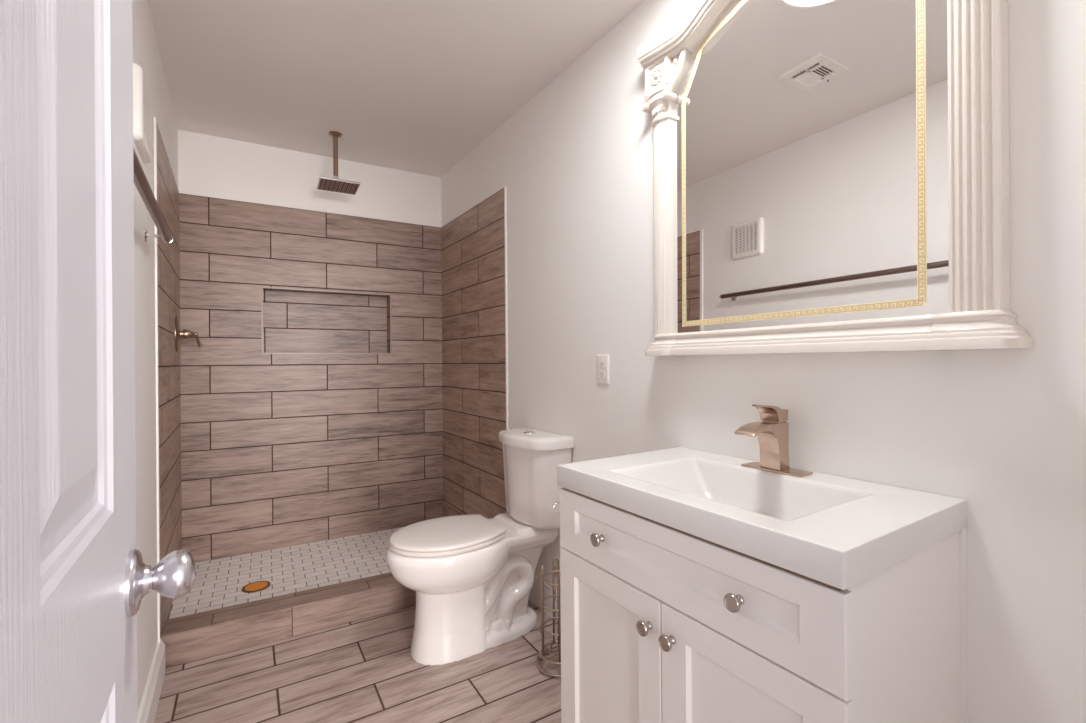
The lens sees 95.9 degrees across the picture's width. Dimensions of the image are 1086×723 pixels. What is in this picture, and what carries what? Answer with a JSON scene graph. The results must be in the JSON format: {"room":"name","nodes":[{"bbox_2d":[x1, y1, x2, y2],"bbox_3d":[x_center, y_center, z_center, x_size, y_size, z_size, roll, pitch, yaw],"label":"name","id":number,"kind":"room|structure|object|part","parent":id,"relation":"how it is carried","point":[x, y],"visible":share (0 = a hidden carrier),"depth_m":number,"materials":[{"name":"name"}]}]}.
{"room":"bathroom","nodes":[
{"label":"bathroom","id":0,"kind":"room"},
{"bbox_2d":[132,0,181,712],"bbox_3d":[-1.105,-0.044,1.201,0.106,2.438,3.586,0,0,-32],"label":"wall","id":1,"kind":"structure","parent":0,"point":[156,262],"depth_m":1.84,"materials":[{"name":"paint"}]},
{"bbox_2d":[133,63,151,162],"bbox_3d":[-1.258,-0.770,1.539,0.026,0.230,0.227,0,0,-33],"label":"air vent","id":2,"kind":"object","parent":1,"relation":"in","point":[142,125],"visible":0.98,"depth_m":1.46,"materials":[{"name":"white plastic"}]},
{"bbox_2d":[138,638,164,722],"bbox_3d":[-1.010,1.111,1.170,0.020,0.128,1.632,0,0,-32],"label":"baseboard","id":3,"kind":"structure","parent":1,"relation":"attached to","point":[150,700],"depth_m":1.63,"materials":[{"name":"paint"}]},
{"bbox_2d":[133,147,172,243],"bbox_3d":[-0.958,-0.422,1.120,0.085,0.048,1.350,0,0,-33],"label":"towel bar","id":4,"kind":"object","parent":1,"relation":"attached to","point":[141,182],"visible":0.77,"depth_m":1.29,"materials":[{"name":"brown metal"}]},
{"bbox_3d":[-1.295,-0.419,1.634,0.053,0.048,0.048,0,0,-33],"label":"wall post","id":5,"kind":"part","parent":4,"relation":"part of","materials":[{"name":"silver metal"}]},
{"bbox_3d":[-1.458,0.131,1.845,0.016,2.095,0.022,0,0,-33],"label":"edge trim","id":6,"kind":"part","parent":1,"relation":"part of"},
{"bbox_2d":[175,315,201,351],"bbox_3d":[-1.807,-0.140,2.506,0.107,0.186,0.186,0,0,-33],"label":"shower valve","id":7,"kind":"object","parent":1,"relation":"attached to","point":[185,333],"visible":1,"depth_m":2.47,"materials":[{"name":"brown metal"}]},
{"bbox_3d":[-1.766,-0.107,2.510,0.052,0.073,0.015,0,0,27],"label":"lever","id":8,"kind":"part","parent":7,"relation":"part of","materials":[{"name":"brown metal"}]},
{"bbox_2d":[169,527,402,618],"bbox_3d":[-1.102,1.134,2.683,1.471,0.082,0.874,0,0,-33],"label":"floor","id":9,"kind":"structure","parent":0,"point":[218,583],"depth_m":2.57,"materials":[{"name":"white tile"}]},
{"bbox_2d":[241,581,270,592],"bbox_3d":[-1.394,1.094,2.382,0.124,0.007,0.124,0,0,-33],"label":"floor drain","id":10,"kind":"object","parent":9,"relation":"on","point":[257,586],"visible":1,"depth_m":2.38,"materials":[{"name":"brown metal"}]},
{"bbox_2d":[178,130,442,562],"bbox_3d":[-1.376,-0.041,3.096,1.465,2.438,0.206,0,0,-29],"label":"wall","id":11,"kind":"structure","parent":0,"point":[312,399],"depth_m":2.96,"materials":[{"name":"tile"}]},
{"bbox_3d":[-1.310,-0.241,3.019,0.737,0.392,0.004,0,0,-29],"label":"niche edge trim","id":12,"kind":"part","parent":11,"relation":"part of","materials":[{"name":"brown tile"}]},
{"bbox_2d":[154,600,560,722],"bbox_3d":[-0.064,1.207,1.023,1.709,0.080,5.000,0,0,-33],"label":"floor","id":13,"kind":"structure","parent":0,"point":[364,670],"depth_m":1.79,"materials":[{"name":"brown tile"}]},
{"bbox_2d":[161,572,415,668],"bbox_3d":[-0.856,1.110,2.293,1.466,0.128,0.142,0,0,-29],"label":"shower curb","id":14,"kind":"object","parent":13,"relation":"on","point":[207,634],"visible":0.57,"depth_m":2.09,"materials":[{"name":"brown tile"}]},
{"bbox_2d":[386,427,573,665],"bbox_3d":[-0.282,0.742,2.067,0.730,0.854,0.423,0,0,-33],"label":"toilet","id":15,"kind":"object","parent":13,"relation":"on","point":[471,576],"visible":1,"depth_m":2.01,"materials":[{"name":"white ceramic"}]},
{"bbox_3d":[-0.406,0.720,2.010,0.436,0.018,0.372,0,0,-33],"label":"seat","id":16,"kind":"part","parent":15,"relation":"part of","materials":[{"name":"white plastic"}]},
{"bbox_3d":[-0.403,0.700,2.011,0.437,0.019,0.368,0,0,-33],"label":"seat lid","id":17,"kind":"part","parent":15,"relation":"part of","materials":[{"name":"white plastic"}]},
{"bbox_3d":[-0.296,0.941,2.079,0.719,0.458,0.384,0,0,-33],"label":"bowl","id":18,"kind":"part","parent":15,"relation":"part of","materials":[{"name":"white ceramic"}]},
{"bbox_3d":[-0.061,0.346,2.201,0.210,0.050,0.406,0,0,-33],"label":"tank lid","id":19,"kind":"part","parent":15,"relation":"part of","materials":[{"name":"white ceramic"}]},
{"bbox_3d":[-0.057,0.540,2.203,0.190,0.345,0.384,0,0,-33],"label":"tank","id":20,"kind":"part","parent":15,"relation":"part of","materials":[{"name":"white ceramic"}]},
{"bbox_2d":[537,557,560,676],"bbox_3d":[0.062,0.971,1.882,0.175,0.389,0.175,0,0,-33],"label":"wire stand","id":21,"kind":"object","parent":13,"relation":"on","point":[542,575],"visible":0.59,"depth_m":1.87,"materials":[{"name":"brown metal"}]},
{"bbox_2d":[560,488,967,722],"bbox_3d":[0.440,0.750,1.158,0.509,0.826,0.742,0,0,-33],"label":"vanity cabinet","id":22,"kind":"object","parent":13,"relation":"on","point":[661,623],"visible":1,"depth_m":0.93,"materials":[{"name":"white paint"}]},
{"bbox_2d":[552,501,559,513],"bbox_3d":[0.047,0.408,1.364,0.041,0.040,0.018,0,0,19],"label":"towel hook","id":23,"kind":"object","parent":22,"relation":"attached to","point":[556,502],"visible":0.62,"depth_m":1.36,"materials":[{"name":"silver metal"}]},
{"bbox_3d":[0.133,0.430,1.185,0.026,0.032,0.032,0,0,-33],"label":"knob","id":24,"kind":"part","parent":22,"relation":"part of","materials":[{"name":"silver metal"}]},
{"bbox_3d":[0.156,0.785,1.195,0.019,0.551,0.371,0,0,-33],"label":"door","id":25,"kind":"part","parent":22,"relation":"part of","materials":[{"name":"white paint"}]},
{"bbox_3d":[0.220,0.571,1.053,0.026,0.032,0.032,0,0,-33],"label":"knob","id":26,"kind":"part","parent":22,"relation":"part of","materials":[{"name":"silver metal"}]},
{"bbox_3d":[0.255,0.571,0.998,0.026,0.032,0.032,0,0,-33],"label":"knob","id":27,"kind":"part","parent":22,"relation":"part of","materials":[{"name":"silver metal"}]},
{"bbox_3d":[0.260,0.343,1.045,0.024,0.010,0.720,0,0,-33],"label":"rail","id":28,"kind":"part","parent":22,"relation":"part of","materials":[{"name":"white wood"}]},
{"bbox_3d":[0.254,0.425,1.040,0.019,0.158,0.742,0,0,-33],"label":"drawer","id":29,"kind":"part","parent":22,"relation":"part of","materials":[{"name":"white paint"}]},
{"bbox_3d":[0.340,0.424,0.865,0.026,0.032,0.032,0,0,-33],"label":"knob","id":30,"kind":"part","parent":22,"relation":"part of","materials":[{"name":"silver metal"}]},
{"bbox_3d":[0.358,0.783,0.883,0.019,0.551,0.368,0,0,-33],"label":"door","id":31,"kind":"part","parent":22,"relation":"part of","materials":[{"name":"white paint"}]},
{"bbox_2d":[557,447,966,589],"bbox_3d":[0.445,0.339,1.165,0.488,0.117,0.746,0,0,-33],"label":"sink","id":32,"kind":"object","parent":22,"relation":"in","point":[840,532],"visible":0.99,"depth_m":0.97,"materials":[{"name":"white ceramic"}]},
{"bbox_2d":[734,404,812,476],"bbox_3d":[0.554,0.194,1.232,0.163,0.170,0.160,0,0,-33],"label":"faucet","id":33,"kind":"object","parent":32,"relation":"on","point":[772,432],"visible":1,"depth_m":1.23,"materials":[{"name":"beige metal"}]},
{"bbox_3d":[0.549,0.215,1.228,0.150,0.119,0.054,0,0,-33],"label":"spout","id":34,"kind":"part","parent":33,"relation":"part of","materials":[{"name":"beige metal"}]},
{"bbox_3d":[0.578,0.132,1.247,0.080,0.047,0.050,0,0,-33],"label":"handle","id":35,"kind":"part","parent":33,"relation":"part of","materials":[{"name":"beige metal"}]},
{"bbox_3d":[0.598,0.276,1.259,0.061,0.006,0.160,0,0,-33],"label":"deck plate","id":36,"kind":"part","parent":33,"relation":"part of","materials":[{"name":"beige metal"}]},
{"bbox_2d":[147,0,644,177],"bbox_3d":[-0.462,-1.298,1.623,1.697,0.060,3.585,0,0,-33],"label":"ceiling","id":37,"kind":"structure","parent":0,"point":[415,86],"depth_m":2.10,"materials":[{"name":"paint"}]},
{"bbox_2d":[317,131,359,194],"bbox_3d":[-1.139,-1.115,2.723,0.204,0.293,0.200,0,0,-29],"label":"shower","id":38,"kind":"object","parent":37,"relation":"hanging from","point":[334,184],"visible":1,"depth_m":2.71,"materials":[{"name":"brown metal"}]},
{"bbox_3d":[-1.138,-0.976,2.723,0.204,0.009,0.200,0,0,-29],"label":"spray plate","id":39,"kind":"part","parent":38,"relation":"part of","materials":[{"name":"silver metal"}]},
{"bbox_2d":[441,0,1085,722],"bbox_3d":[0.216,-0.054,2.053,0.106,2.438,3.585,0,0,-33],"label":"wall","id":40,"kind":"structure","parent":0,"point":[547,232],"depth_m":1.26,"materials":[{"name":"paint"}]},
{"bbox_3d":[-0.188,0.121,2.598,0.016,2.095,0.013,0,0,-33],"label":"edge trim","id":41,"kind":"part","parent":40,"relation":"part of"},
{"bbox_2d":[528,576,557,622],"bbox_3d":[0.134,1.102,2.094,0.014,0.128,1.174,0,0,-33],"label":"baseboard","id":42,"kind":"structure","parent":40,"relation":"attached to","point":[535,592],"depth_m":2.29,"materials":[{"name":"paint"}]},
{"bbox_2d":[597,354,608,384],"bbox_3d":[0.235,0.031,1.932,0.010,0.118,0.072,0,0,-33],"label":"wall outlet","id":43,"kind":"object","parent":40,"relation":"attached to","point":[602,359],"visible":1,"depth_m":1.92,"materials":[{"name":"white plastic"}]},
{"bbox_2d":[599,371,604,377],"bbox_3d":[0.232,0.051,1.930,0.004,0.029,0.033,0,0,-33],"label":"receptacle","id":44,"kind":"object","parent":43,"relation":"attached to","point":[601,373],"depth_m":1.93,"materials":[{"name":"white plastic"}]},
{"bbox_2d":[599,361,604,367],"bbox_3d":[0.232,0.012,1.930,0.004,0.029,0.033,0,0,-33],"label":"receptacle","id":45,"kind":"object","parent":43,"relation":"attached to","point":[601,363],"depth_m":1.93,"materials":[{"name":"white plastic"}]},
{"bbox_2d":[636,0,1033,355],"bbox_3d":[0.595,-0.577,1.274,0.106,1.111,0.953,0,0,-33],"label":"wall mirror","id":46,"kind":"object","parent":40,"relation":"attached to","point":[830,176],"visible":1,"depth_m":1.18,"materials":[{"name":"white wood"}]},
{"bbox_2d":[670,315,937,354],"bbox_3d":[0.609,-0.057,1.284,0.079,0.072,0.720,0,0,-33],"label":"frame","id":47,"kind":"object","parent":46,"relation":"attached to","point":[845,333],"depth_m":1.18,"materials":[{"name":"white wood"}]},
{"bbox_3d":[0.624,-0.579,1.299,0.009,1.002,0.765,0,0,-31],"label":"glass","id":48,"kind":"part","parent":46,"relation":"part of","materials":[{"name":"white mirror"}]},
{"bbox_3d":[0.480,-0.057,0.161,1.514,2.438,0.120,0,0,-33],"label":"wall","id":49,"kind":"structure","parent":0,"visible":0},
{"bbox_2d":[0,0,194,722],"bbox_3d":[-0.259,0.142,0.213,0.144,2.028,0.760,0,0,-33],"label":"door","id":50,"kind":"structure","parent":49,"relation":"in","point":[74,578],"depth_m":0.32,"materials":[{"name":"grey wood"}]},
{"bbox_3d":[-0.395,0.227,0.523,0.038,0.049,0.049,0,0,-33],"label":"knob","id":51,"kind":"part","parent":50,"relation":"part of","materials":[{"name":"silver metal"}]}
]}

